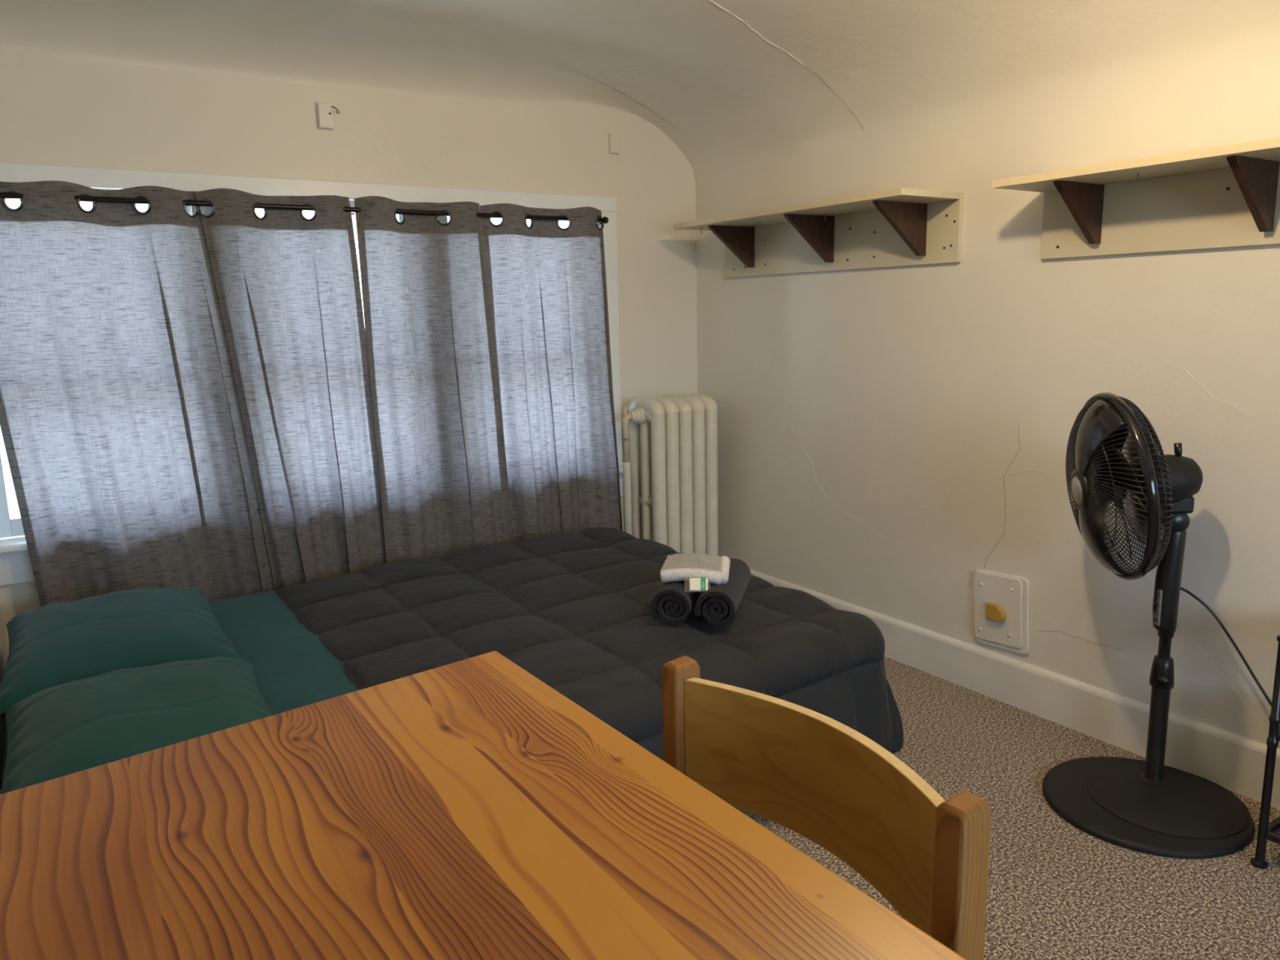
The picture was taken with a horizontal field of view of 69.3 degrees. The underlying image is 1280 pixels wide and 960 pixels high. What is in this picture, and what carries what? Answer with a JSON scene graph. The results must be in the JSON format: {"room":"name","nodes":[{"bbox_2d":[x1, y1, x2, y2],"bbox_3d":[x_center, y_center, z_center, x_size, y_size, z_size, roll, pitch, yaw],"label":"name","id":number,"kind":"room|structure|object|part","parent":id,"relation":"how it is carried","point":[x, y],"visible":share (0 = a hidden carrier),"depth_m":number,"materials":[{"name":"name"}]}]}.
{"room":"studio apartment","nodes":[
{"label":"studio apartment","id":0,"kind":"room"},
{"bbox_2d":[0,604,8,790],"bbox_3d":[-1.401,-0.162,1.755,0.100,2.150,2.094,-8,12,-32],"label":"wall","id":1,"kind":"structure","parent":0,"point":[3,651],"depth_m":2.48,"materials":[{"name":"beige paint"}]},
{"bbox_2d":[0,0,664,124],"bbox_3d":[-0.115,-0.960,0.521,3.780,0.232,5.254,-8,12,-32],"label":"ceiling","id":2,"kind":"structure","parent":0,"point":[478,51],"depth_m":2.76,"materials":[{"name":"beige paint"}]},
{"bbox_2d":[0,51,697,654],"bbox_3d":[-0.866,-0.485,3.341,2.758,2.200,0.141,-8,12,-32],"label":"wall","id":3,"kind":"structure","parent":0,"point":[54,110],"depth_m":3.16,"materials":[{"name":"beige paint"}]},
{"bbox_2d":[0,188,186,538],"bbox_3d":[-1.677,-0.367,2.844,0.606,1.024,0.064,-8,12,-32],"label":"window","id":4,"kind":"structure","parent":3,"relation":"in","point":[9,526],"depth_m":2.75,"materials":[{"name":"white glass"}]},
{"bbox_3d":[-1.662,-0.096,2.879,0.606,0.478,0.030,-8,12,-32],"label":"sash","id":5,"kind":"part","parent":4,"relation":"part of","materials":[{"name":"white paint"}]},
{"bbox_3d":[-1.691,-0.585,2.819,0.606,0.586,0.030,-8,12,-32],"label":"sash","id":6,"kind":"part","parent":4,"relation":"part of","materials":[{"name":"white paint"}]},
{"bbox_2d":[4,198,568,237],"bbox_3d":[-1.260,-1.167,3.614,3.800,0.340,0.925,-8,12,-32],"label":"trim","id":7,"kind":"structure","parent":3,"relation":"attached to","point":[11,203],"depth_m":3.72,"materials":[{"name":"white paint"}]},
{"bbox_2d":[0,191,608,224],"bbox_3d":[-1.007,-0.884,3.027,2.071,0.060,0.076,-8,12,-32],"label":"curtain rod","id":8,"kind":"object","parent":3,"relation":"attached to","point":[2,194],"visible":0.52,"depth_m":2.92,"materials":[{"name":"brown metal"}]},
{"bbox_2d":[0,180,275,606],"bbox_3d":[-1.519,-0.182,2.765,0.770,1.354,0.096,-7,12,-30],"label":"curtain","id":9,"kind":"object","parent":8,"relation":"hanging from","point":[122,426],"visible":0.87,"depth_m":2.75,"materials":[{"name":"grey fabric"}]},
{"bbox_2d":[194,188,389,590],"bbox_3d":[-1.101,-0.236,3.016,0.506,1.355,0.096,-8,12,-32],"label":"curtain","id":10,"kind":"object","parent":8,"relation":"hanging from","point":[287,283],"visible":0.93,"depth_m":3.01,"materials":[{"name":"grey fabric"}]},
{"bbox_2d":[354,195,513,563],"bbox_3d":[-0.705,-0.291,3.276,0.503,1.355,0.084,-8,12,-32],"label":"curtain","id":11,"kind":"object","parent":8,"relation":"hanging from","point":[437,415],"visible":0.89,"depth_m":3.25,"materials":[{"name":"grey fabric"}]},
{"bbox_2d":[480,203,622,542],"bbox_3d":[-0.307,-0.345,3.528,0.553,1.355,0.097,-8,12,-32],"label":"curtain","id":12,"kind":"object","parent":8,"relation":"hanging from","point":[547,281],"visible":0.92,"depth_m":3.51,"materials":[{"name":"grey fabric"}]},
{"bbox_2d":[0,161,622,466],"bbox_3d":[-0.991,-0.465,3.167,2.156,1.070,0.021,-8,12,-32],"label":"trim","id":13,"kind":"structure","parent":3,"relation":"attached to","point":[91,177],"depth_m":3.10,"materials":[{"name":"white paint"}]},
{"bbox_2d":[0,465,622,554],"bbox_3d":[-0.975,0.073,3.270,2.171,0.024,0.117,-8,12,-32],"label":"trim","id":14,"kind":"structure","parent":3,"relation":"attached to","point":[9,545],"depth_m":2.69,"materials":[{"name":"white paint"}]},
{"bbox_2d":[0,473,623,586],"bbox_3d":[-0.979,0.137,3.276,2.156,0.103,0.021,-8,12,-32],"label":"trim","id":15,"kind":"structure","parent":3,"relation":"attached to","point":[15,567],"depth_m":2.72,"materials":[{"name":"white paint"}]},
{"bbox_2d":[186,205,447,223],"bbox_3d":[-1.062,-0.446,3.209,2.056,1.028,0.148,-8,12,-32],"label":"trim","id":16,"kind":"structure","parent":3,"relation":"attached to","point":[191,210],"depth_m":2.87,"materials":[{"name":"white paint"}]},
{"bbox_2d":[316,102,339,129],"bbox_3d":[-1.014,-1.187,3.013,0.061,0.080,0.048,-8,12,-32],"label":"hook block","id":17,"kind":"object","parent":3,"relation":"attached to","point":[325,112],"visible":1,"depth_m":3.01,"materials":[{"name":"grey"}]},
{"bbox_2d":[349,200,402,222],"bbox_3d":[-1.074,-0.449,3.227,0.612,1.024,0.064,-8,12,-32],"label":"window","id":18,"kind":"structure","parent":3,"relation":"in","point":[399,217],"depth_m":3.29,"materials":[{"name":"white glass"}]},
{"bbox_2d":[608,133,620,154],"bbox_3d":[-0.100,-1.311,3.610,0.042,0.073,0.020,-8,12,-32],"label":"wooden block","id":19,"kind":"object","parent":3,"relation":"attached to","point":[614,139],"visible":1,"depth_m":3.60,"materials":[{"name":"beige paint"}]},
{"bbox_2d":[538,0,1279,749],"bbox_3d":[1.345,-0.221,1.623,0.937,2.200,5.284,-8,12,-32],"label":"wall","id":20,"kind":"structure","parent":0,"point":[888,437],"depth_m":2.70,"materials":[{"name":"beige paint"}]},
{"bbox_2d":[673,187,964,277],"bbox_3d":[0.550,-0.824,3.186,0.269,0.203,1.137,-8,12,-32],"label":"wall shelf","id":21,"kind":"object","parent":20,"relation":"attached to","point":[901,226],"visible":1,"depth_m":3.10,"materials":[{"name":"beige laminate"}]},
{"bbox_2d":[973,568,1029,654],"bbox_3d":[1.091,0.401,2.815,0.036,0.244,0.201,-8,12,-32],"label":"wall plate","id":22,"kind":"object","parent":20,"relation":"attached to","point":[1001,601],"visible":1,"depth_m":2.80,"materials":[{"name":"white plastic"}]},
{"bbox_2d":[750,568,1279,809],"bbox_3d":[1.654,0.747,2.018,0.019,0.142,5.134,-8,12,-32],"label":"baseboard","id":23,"kind":"structure","parent":20,"relation":"attached to","point":[1235,762],"depth_m":2.64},
{"bbox_2d":[991,137,1279,259],"bbox_3d":[1.377,-0.608,1.955,0.241,0.198,1.307,-8,12,-32],"label":"wall shelf","id":24,"kind":"object","parent":20,"relation":"attached to","point":[1224,196],"visible":1,"depth_m":2.24,"materials":[{"name":"beige laminate"}]},
{"bbox_2d":[738,656,1279,959],"bbox_3d":[0.023,1.074,1.025,4.086,0.080,5.374,-8,12,-32],"label":"floor","id":25,"kind":"structure","parent":0,"point":[1057,890],"depth_m":2.00,"materials":[{"name":"carpet"}]},
{"bbox_2d":[0,650,966,959],"bbox_3d":[-0.171,0.735,0.593,0.847,0.750,1.282,-8,12,-32],"label":"table","id":26,"kind":"object","parent":25,"relation":"on","point":[470,808],"visible":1,"depth_m":0.79,"materials":[{"name":"orange wood"}]},
{"bbox_2d":[622,393,718,555],"bbox_3d":[0.106,0.094,3.765,0.404,0.868,0.220,-8,12,-32],"label":"radiator","id":27,"kind":"object","parent":25,"relation":"on","point":[670,481],"visible":0.7,"depth_m":3.68,"materials":[{"name":"white metal"}]},
{"bbox_2d":[662,655,991,959],"bbox_3d":[0.004,0.651,0.881,0.487,0.805,0.414,-8,12,-32],"label":"dining chair","id":28,"kind":"object","parent":25,"relation":"on","point":[803,771],"visible":0.84,"depth_m":0.93,"materials":[{"name":"brown wood"}]},
{"bbox_3d":[0.068,0.602,1.147,0.067,0.805,0.029,-8,12,-32],"label":"post","id":29,"kind":"part","parent":28,"relation":"part of","materials":[{"name":"brown wood"}]},
{"bbox_3d":[0.285,0.654,0.833,0.067,0.805,0.029,-8,12,-32],"label":"post","id":30,"kind":"part","parent":28,"relation":"part of","materials":[{"name":"brown wood"}]},
{"bbox_2d":[1042,391,1271,858],"bbox_3d":[1.259,0.312,2.078,0.453,0.993,0.784,-8,12,-32],"label":"pedestal fan","id":31,"kind":"object","parent":25,"relation":"on","point":[1151,806],"visible":1,"depth_m":2.17,"materials":[{"name":"black plastic"}]},
{"bbox_3d":[1.123,-0.044,2.294,0.036,0.173,0.150,0,10,5],"label":"blade","id":32,"kind":"part","parent":31,"relation":"part of","materials":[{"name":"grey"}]},
{"bbox_3d":[1.146,0.099,2.286,0.030,0.155,0.173,3,11,22],"label":"blade","id":33,"kind":"part","parent":31,"relation":"part of","materials":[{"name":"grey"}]},
{"bbox_2d":[1065,397,1147,576],"bbox_3d":[1.097,0.015,2.202,0.113,0.428,0.433,0,10,6],"label":"grille","id":34,"kind":"object","parent":31,"relation":"attached to","point":[1098,473],"depth_m":2.14,"materials":[{"name":"black metal"}]},
{"bbox_3d":[1.105,-0.081,2.187,0.041,0.156,0.170,-3,10,-9],"label":"blade","id":35,"kind":"part","parent":31,"relation":"part of","materials":[{"name":"grey plastic"}]},
{"bbox_3d":[1.107,0.117,2.141,0.062,0.165,0.148,4,12,27],"label":"blade","id":36,"kind":"part","parent":31,"relation":"part of","materials":[{"name":"grey"}]},
{"bbox_3d":[1.094,-0.009,2.099,0.068,0.146,0.166,-1,10,2],"label":"blade","id":37,"kind":"part","parent":31,"relation":"part of","materials":[{"name":"grey plastic"}]},
{"bbox_2d":[1104,395,1173,574],"bbox_3d":[1.155,0.014,2.195,0.108,0.429,0.433,0,10,6],"label":"grille","id":38,"kind":"object","parent":31,"relation":"attached to","point":[1150,473],"depth_m":2.08,"materials":[{"name":"black metal"}]},
{"bbox_3d":[1.218,0.779,2.239,0.450,0.018,0.450,-8,12,-32],"label":"plate","id":39,"kind":"part","parent":31,"relation":"part of","materials":[{"name":"black plastic"}]},
{"bbox_3d":[1.245,0.306,2.226,0.006,0.090,0.020,-3,10,-11],"label":"control panel","id":40,"kind":"part","parent":31,"relation":"part of","materials":[{"name":"grey"}]},
{"bbox_3d":[1.264,0.484,2.234,0.026,0.025,0.017,7,13,39],"label":"clamp knob","id":41,"kind":"part","parent":31,"relation":"part of","materials":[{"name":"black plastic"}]},
{"bbox_3d":[1.260,-0.071,2.168,0.020,0.032,0.017,0,10,5],"label":"oscillation knob","id":42,"kind":"part","parent":31,"relation":"part of","materials":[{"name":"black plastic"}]},
{"bbox_3d":[1.498,0.456,2.095,0.514,0.362,0.063,9,14,43],"label":"power cord","id":43,"kind":"part","parent":31,"relation":"part of","materials":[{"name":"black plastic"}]},
{"bbox_2d":[1250,635,1279,869],"bbox_3d":[1.568,0.596,1.801,0.270,0.520,0.543,-8,12,-32],"label":"metal rack","id":44,"kind":"object","parent":25,"relation":"on","point":[1266,829],"visible":1,"depth_m":1.96,"materials":[{"name":"black metal"}]},
{"bbox_2d":[1265,816,1279,844],"bbox_3d":[1.572,0.778,1.834,0.250,0.013,0.523,-8,12,-32],"label":"wire shelf","id":45,"kind":"object","parent":44,"relation":"attached to","point":[1273,826],"depth_m":1.98,"materials":[{"name":"black metal"}]},
{"bbox_2d":[1275,725,1279,741],"bbox_3d":[1.567,0.557,1.794,0.250,0.013,0.523,-8,12,-32],"label":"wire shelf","id":46,"kind":"object","parent":44,"relation":"attached to","point":[1277,728],"depth_m":1.93,"materials":[{"name":"black metal"}]},
{"bbox_3d":[-0.586,0.593,2.502,1.835,0.366,1.355,-8,12,-32],"label":"bed","id":47,"kind":"object","parent":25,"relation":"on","visible":0},
{"bbox_2d":[0,590,361,788],"bbox_3d":[-0.587,0.540,2.493,1.843,0.280,1.363,-8,12,-32],"label":"fitted sheet","id":48,"kind":"object","parent":47,"relation":"on","point":[292,668],"visible":0.07,"depth_m":2.34,"materials":[{"name":"teal fabric"}]},
{"bbox_2d":[0,586,241,716],"bbox_3d":[-1.269,0.382,2.247,0.493,0.154,0.680,-8,12,-32],"label":"pillow","id":49,"kind":"object","parent":48,"relation":"on","point":[51,645],"visible":0.86,"depth_m":2.09,"materials":[{"name":"teal fabric"}]},
{"bbox_2d":[0,657,271,794],"bbox_3d":[-0.907,0.469,1.696,0.483,0.161,0.664,-8,12,-32],"label":"pillow","id":50,"kind":"object","parent":48,"relation":"on","point":[73,726],"visible":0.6,"depth_m":1.63,"materials":[{"name":"teal fabric"}]},
{"bbox_2d":[275,527,903,809],"bbox_3d":[-0.218,0.498,2.675,1.334,0.362,1.552,-8,12,-32],"label":"comforter","id":51,"kind":"object","parent":48,"relation":"on","point":[572,611],"visible":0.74,"depth_m":2.37,"materials":[{"name":"grey fabric"}]},
{"bbox_2d":[651,581,702,623],"bbox_3d":[0.108,0.294,2.451,0.100,0.088,0.275,1,11,14],"label":"rolled towel","id":52,"kind":"object","parent":51,"relation":"on","point":[674,602],"visible":0.71,"depth_m":2.33,"materials":[{"name":"grey fabric"}]},
{"bbox_2d":[694,558,751,626],"bbox_3d":[0.224,0.292,2.449,0.102,0.090,0.326,1,11,14],"label":"rolled towel","id":53,"kind":"object","parent":51,"relation":"on","point":[718,605],"visible":0.86,"depth_m":2.31,"materials":[{"name":"grey fabric"}]},
{"bbox_2d":[660,552,730,584],"bbox_3d":[0.147,0.229,2.404,0.177,0.060,0.118,1,11,12],"label":"washcloth","id":54,"kind":"object","parent":53,"relation":"on","point":[677,566],"visible":0.98,"depth_m":2.37,"materials":[{"name":"white fabric"}]},
{"bbox_2d":[688,577,707,591],"bbox_3d":[0.144,0.263,2.329,0.065,0.034,0.026,0,10,4],"label":"packet","id":55,"kind":"object","parent":53,"relation":"on","point":[700,584],"visible":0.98,"depth_m":2.33,"materials":[{"name":"white"}]}
]}

